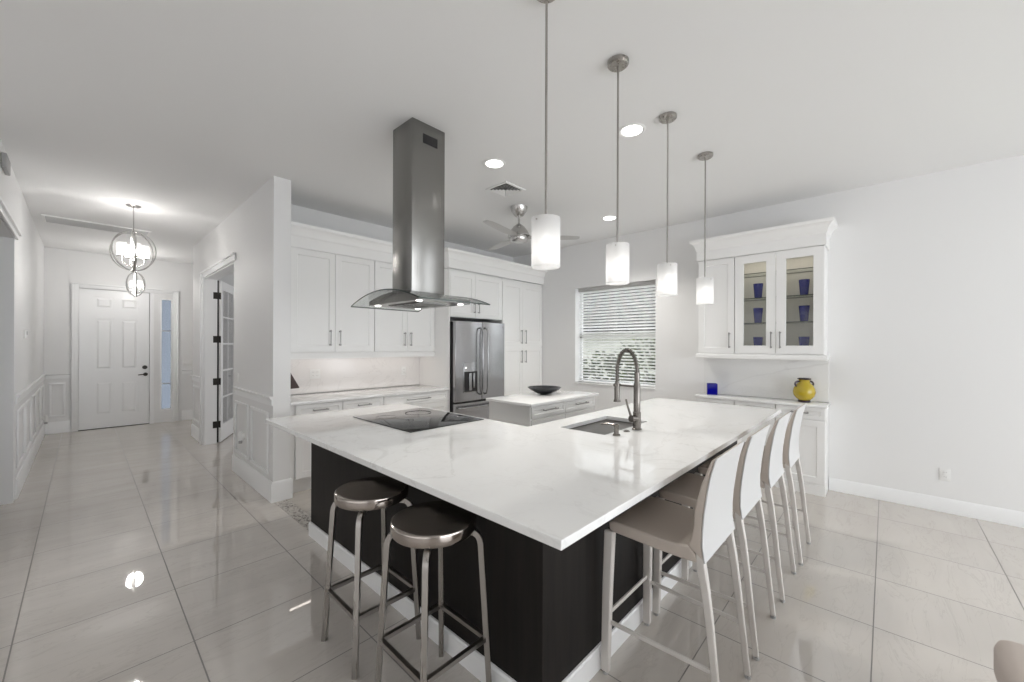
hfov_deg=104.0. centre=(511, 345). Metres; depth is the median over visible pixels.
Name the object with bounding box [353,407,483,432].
cooktop
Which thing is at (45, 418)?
plug
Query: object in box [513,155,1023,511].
wall
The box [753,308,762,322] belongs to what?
tumbler
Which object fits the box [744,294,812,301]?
glass shelf
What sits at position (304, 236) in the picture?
crown molding
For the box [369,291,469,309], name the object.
hood
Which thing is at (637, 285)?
window blind
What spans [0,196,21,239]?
trim
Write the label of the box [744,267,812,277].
glass shelf
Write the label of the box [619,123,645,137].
recessed light
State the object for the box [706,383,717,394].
candle holder
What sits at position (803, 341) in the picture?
tumbler
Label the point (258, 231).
wall
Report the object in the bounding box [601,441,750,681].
counter chair
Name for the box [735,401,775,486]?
base cabinet
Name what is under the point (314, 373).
wall outlet
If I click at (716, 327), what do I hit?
upper cabinet
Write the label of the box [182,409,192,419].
baseboard
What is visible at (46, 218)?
ceiling vent
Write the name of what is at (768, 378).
backsplash
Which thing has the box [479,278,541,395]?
pantry cabinet
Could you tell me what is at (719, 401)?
base cabinet
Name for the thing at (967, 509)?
baseboard
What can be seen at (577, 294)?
window
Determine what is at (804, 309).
tumbler
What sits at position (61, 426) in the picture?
baseboard
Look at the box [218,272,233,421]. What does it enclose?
wall
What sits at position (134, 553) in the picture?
floor
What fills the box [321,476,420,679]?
bar stool
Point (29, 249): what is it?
wall
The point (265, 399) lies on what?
trim
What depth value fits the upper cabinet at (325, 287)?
4.43 m
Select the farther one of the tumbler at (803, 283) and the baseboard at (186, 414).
the baseboard at (186, 414)
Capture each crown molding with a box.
[291,221,546,284]
[689,216,837,261]
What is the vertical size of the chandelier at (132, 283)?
0.790 m
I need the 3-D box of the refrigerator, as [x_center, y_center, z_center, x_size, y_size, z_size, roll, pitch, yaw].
[-0.671,0.563,5.789,0.850,1.777,0.924,0,0,43]
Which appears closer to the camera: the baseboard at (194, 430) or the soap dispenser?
the soap dispenser
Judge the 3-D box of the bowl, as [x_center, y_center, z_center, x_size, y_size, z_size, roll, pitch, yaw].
[0.374,0.520,4.629,0.390,0.078,0.390,0,0,43]
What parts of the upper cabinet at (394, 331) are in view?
door, door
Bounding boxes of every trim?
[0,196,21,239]
[0,237,14,504]
[15,374,45,403]
[16,384,43,467]
[45,373,70,378]
[49,383,65,417]
[71,282,178,431]
[149,293,153,423]
[182,369,192,373]
[191,375,199,381]
[193,385,198,423]
[199,252,235,444]
[233,387,272,405]
[234,400,268,473]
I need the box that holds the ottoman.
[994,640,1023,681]
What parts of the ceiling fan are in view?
blade, blade, motor, blade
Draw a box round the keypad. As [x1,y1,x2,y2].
[24,330,27,338]
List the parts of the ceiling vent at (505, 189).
blade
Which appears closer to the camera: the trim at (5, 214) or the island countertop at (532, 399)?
the trim at (5, 214)
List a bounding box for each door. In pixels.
[78,288,149,430]
[213,280,233,441]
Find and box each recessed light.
[483,158,505,168]
[601,215,616,220]
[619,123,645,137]
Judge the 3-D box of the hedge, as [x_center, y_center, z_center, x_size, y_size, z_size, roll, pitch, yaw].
[3.034,0.738,8.381,9.124,2.019,1.746,0,0,43]
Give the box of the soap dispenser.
[601,423,619,435]
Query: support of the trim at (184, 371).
attached to the wall at (62, 267)
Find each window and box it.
[160,298,172,409]
[574,285,655,389]
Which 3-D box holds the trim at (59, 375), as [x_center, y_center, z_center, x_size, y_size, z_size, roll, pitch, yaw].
[-7.491,0.506,6.608,0.030,0.085,0.275,0,0,43]
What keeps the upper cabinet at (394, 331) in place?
attached to the wall at (299, 214)
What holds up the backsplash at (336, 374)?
attached to the wall at (299, 214)
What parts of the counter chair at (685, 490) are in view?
leg, leg, seat, leg, backrest, panel, leg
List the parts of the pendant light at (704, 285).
rod, lamp shade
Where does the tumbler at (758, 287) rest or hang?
on the display cabinet at (780, 273)
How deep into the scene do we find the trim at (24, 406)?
4.81 m
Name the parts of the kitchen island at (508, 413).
drawer, drawer, drawer, drawer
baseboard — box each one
[15,423,44,498]
[45,421,69,434]
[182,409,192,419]
[191,424,198,441]
[232,454,292,502]
[829,477,1023,527]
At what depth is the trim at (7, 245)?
3.68 m
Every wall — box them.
[0,139,43,499]
[43,247,192,431]
[193,176,290,481]
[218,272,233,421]
[291,204,512,393]
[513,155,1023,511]
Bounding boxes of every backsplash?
[291,351,419,393]
[704,358,828,401]
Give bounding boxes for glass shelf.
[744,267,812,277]
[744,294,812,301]
[744,321,812,324]
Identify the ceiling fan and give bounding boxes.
[483,204,579,249]
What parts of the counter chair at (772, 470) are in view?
leg, seat, leg, backrest, panel, leg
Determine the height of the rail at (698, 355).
0.054 m
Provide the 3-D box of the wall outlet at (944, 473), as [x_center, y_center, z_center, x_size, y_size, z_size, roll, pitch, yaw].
[3.859,1.151,3.568,0.070,0.114,0.009,0,0,43]
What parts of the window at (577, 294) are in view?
sill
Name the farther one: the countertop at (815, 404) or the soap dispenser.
the countertop at (815, 404)
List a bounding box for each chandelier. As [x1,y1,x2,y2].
[109,203,156,271]
[125,267,145,296]
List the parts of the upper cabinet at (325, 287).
door, door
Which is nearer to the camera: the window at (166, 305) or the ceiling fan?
the ceiling fan
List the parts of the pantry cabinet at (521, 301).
door, door, door, door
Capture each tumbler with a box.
[753,283,762,298]
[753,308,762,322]
[753,337,762,345]
[798,336,809,345]
[799,279,809,295]
[799,305,809,320]
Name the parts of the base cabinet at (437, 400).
drawer, drawer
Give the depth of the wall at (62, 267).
6.96 m
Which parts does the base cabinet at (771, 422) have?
drawer, door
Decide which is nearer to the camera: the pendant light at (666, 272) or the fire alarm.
the pendant light at (666, 272)
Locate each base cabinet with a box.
[290,401,341,492]
[342,397,382,409]
[383,390,447,411]
[698,398,734,404]
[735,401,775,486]
[776,404,827,496]
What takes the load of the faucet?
on the island countertop at (553, 484)
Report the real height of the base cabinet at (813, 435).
0.868 m
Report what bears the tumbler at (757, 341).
on the display cabinet at (780, 273)
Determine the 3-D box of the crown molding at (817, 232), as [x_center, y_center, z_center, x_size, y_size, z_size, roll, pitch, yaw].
[2.704,-1.108,4.401,1.342,0.239,0.377,0,0,43]
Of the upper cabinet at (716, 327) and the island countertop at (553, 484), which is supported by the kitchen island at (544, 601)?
the island countertop at (553, 484)
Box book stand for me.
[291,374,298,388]
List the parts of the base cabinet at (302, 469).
cabinet filler, door, drawer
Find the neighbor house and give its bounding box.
[583,287,655,384]
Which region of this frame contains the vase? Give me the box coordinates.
[793,378,815,402]
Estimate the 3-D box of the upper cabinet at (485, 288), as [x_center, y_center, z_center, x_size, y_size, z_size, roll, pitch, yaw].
[-0.713,-0.699,5.855,0.712,0.636,0.978,0,0,43]
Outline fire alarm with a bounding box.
[1,152,10,175]
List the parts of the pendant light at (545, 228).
lamp shade, rod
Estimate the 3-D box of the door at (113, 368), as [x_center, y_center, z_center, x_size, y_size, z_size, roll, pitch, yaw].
[-7.036,0.238,7.103,0.140,2.424,0.899,0,0,43]
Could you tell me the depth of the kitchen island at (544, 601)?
1.80 m
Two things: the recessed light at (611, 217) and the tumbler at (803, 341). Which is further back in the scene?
the recessed light at (611, 217)
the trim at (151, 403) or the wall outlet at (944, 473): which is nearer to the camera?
the wall outlet at (944, 473)
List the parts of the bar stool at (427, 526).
leg, leg, seat, leg, leg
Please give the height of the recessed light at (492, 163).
0.008 m
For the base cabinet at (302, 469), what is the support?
on the floor
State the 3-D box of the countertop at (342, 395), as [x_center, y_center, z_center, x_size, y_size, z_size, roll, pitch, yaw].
[-1.726,0.567,4.785,0.703,0.030,1.913,0,0,43]
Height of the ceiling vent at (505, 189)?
0.012 m
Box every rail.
[291,351,434,358]
[696,353,829,360]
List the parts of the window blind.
ladder cord, rail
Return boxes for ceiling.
[0,0,1023,264]
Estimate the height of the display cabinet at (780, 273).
1.080 m
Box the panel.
[419,268,449,411]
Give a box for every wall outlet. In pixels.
[310,369,319,378]
[939,467,950,481]
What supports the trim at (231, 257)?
attached to the wall at (258, 231)
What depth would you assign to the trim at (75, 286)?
6.87 m
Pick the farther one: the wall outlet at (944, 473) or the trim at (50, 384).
the trim at (50, 384)
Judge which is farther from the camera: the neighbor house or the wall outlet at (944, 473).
the neighbor house
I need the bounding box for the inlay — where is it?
[275,499,310,530]
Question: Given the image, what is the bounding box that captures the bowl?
[528,385,560,393]
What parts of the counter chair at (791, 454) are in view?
seat, backrest, leg, panel, leg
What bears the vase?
on the countertop at (815, 404)
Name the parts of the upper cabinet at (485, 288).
door, door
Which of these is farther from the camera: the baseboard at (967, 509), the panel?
the panel
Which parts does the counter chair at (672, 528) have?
leg, leg, seat, leg, backrest, panel, leg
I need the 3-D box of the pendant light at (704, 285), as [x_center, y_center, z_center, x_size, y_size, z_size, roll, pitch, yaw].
[1.591,-0.955,3.299,0.127,1.232,0.134,0,0,-17]
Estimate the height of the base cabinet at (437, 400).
0.884 m
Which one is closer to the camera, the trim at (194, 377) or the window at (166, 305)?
the trim at (194, 377)
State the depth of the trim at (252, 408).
4.18 m
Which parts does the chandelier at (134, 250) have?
lamp shade, lamp shade, lamp shade, lamp shade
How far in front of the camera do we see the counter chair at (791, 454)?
2.77 m
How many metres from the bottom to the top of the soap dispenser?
0.074 m
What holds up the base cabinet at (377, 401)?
on the floor
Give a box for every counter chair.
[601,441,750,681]
[652,424,775,660]
[692,412,795,602]
[724,403,810,565]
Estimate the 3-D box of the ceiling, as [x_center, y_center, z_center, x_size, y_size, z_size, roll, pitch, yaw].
[-1.639,-1.644,2.049,15.200,0.120,10.150,0,0,43]
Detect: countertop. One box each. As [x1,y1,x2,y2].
[265,398,780,550]
[290,384,449,405]
[486,390,598,406]
[695,393,829,408]
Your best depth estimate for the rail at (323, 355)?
4.67 m
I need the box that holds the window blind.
[578,280,655,386]
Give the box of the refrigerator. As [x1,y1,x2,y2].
[450,321,503,418]
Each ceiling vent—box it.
[41,214,151,237]
[485,181,525,197]
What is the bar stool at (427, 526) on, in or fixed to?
on the floor
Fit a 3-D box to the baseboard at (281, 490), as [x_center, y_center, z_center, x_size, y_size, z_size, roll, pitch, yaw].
[-2.695,1.369,4.270,1.437,0.190,0.184,0,0,43]
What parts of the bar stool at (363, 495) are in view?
leg, leg, seat, leg, leg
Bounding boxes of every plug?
[42,415,47,423]
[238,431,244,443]
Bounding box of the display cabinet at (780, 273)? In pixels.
[735,245,827,354]
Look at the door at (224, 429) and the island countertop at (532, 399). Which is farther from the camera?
the door at (224, 429)
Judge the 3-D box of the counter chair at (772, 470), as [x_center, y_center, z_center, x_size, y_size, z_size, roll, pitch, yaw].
[1.520,0.955,2.617,0.506,1.046,0.456,0,0,43]
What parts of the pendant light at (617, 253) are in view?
rod, lamp shade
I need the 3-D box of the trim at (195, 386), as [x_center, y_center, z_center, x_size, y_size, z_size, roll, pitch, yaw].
[-4.876,0.907,6.195,0.580,0.560,0.016,0,0,43]
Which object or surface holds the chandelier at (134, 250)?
hanging from the ceiling
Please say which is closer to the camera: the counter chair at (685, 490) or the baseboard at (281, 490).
the counter chair at (685, 490)
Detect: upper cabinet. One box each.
[291,247,373,352]
[373,261,434,351]
[450,269,501,321]
[698,257,734,353]
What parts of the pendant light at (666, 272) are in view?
lamp shade, rod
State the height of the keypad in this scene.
0.090 m
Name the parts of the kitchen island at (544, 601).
baseboard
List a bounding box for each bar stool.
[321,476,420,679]
[374,501,491,681]
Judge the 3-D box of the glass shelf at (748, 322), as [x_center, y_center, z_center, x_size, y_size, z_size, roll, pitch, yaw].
[2.875,-0.243,4.304,0.754,0.007,0.254,0,0,43]
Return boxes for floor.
[0,419,1023,681]
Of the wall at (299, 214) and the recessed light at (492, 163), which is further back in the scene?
the wall at (299, 214)
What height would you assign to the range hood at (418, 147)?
1.290 m
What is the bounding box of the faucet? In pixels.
[613,348,641,429]
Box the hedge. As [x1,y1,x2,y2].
[583,333,654,384]
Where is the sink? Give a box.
[571,419,632,434]
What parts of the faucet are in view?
holder arm, lever, post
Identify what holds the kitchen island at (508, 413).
on the floor
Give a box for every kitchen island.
[309,441,736,681]
[489,397,594,426]
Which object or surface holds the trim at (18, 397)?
attached to the wall at (29, 249)
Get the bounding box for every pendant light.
[531,0,559,269]
[606,54,628,284]
[657,111,676,296]
[696,151,713,304]
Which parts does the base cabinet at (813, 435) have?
drawer, door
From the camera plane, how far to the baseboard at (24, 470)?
4.56 m
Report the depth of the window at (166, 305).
7.64 m
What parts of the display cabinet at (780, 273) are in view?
glass door, glass door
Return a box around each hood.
[351,117,489,311]
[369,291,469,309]
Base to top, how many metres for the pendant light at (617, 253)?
1.232 m
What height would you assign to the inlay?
0.002 m
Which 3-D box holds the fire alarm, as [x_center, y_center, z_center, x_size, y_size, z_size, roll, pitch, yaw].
[-4.019,-1.439,3.179,0.240,0.115,0.030,0,0,43]
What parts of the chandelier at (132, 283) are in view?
lamp shade, lamp shade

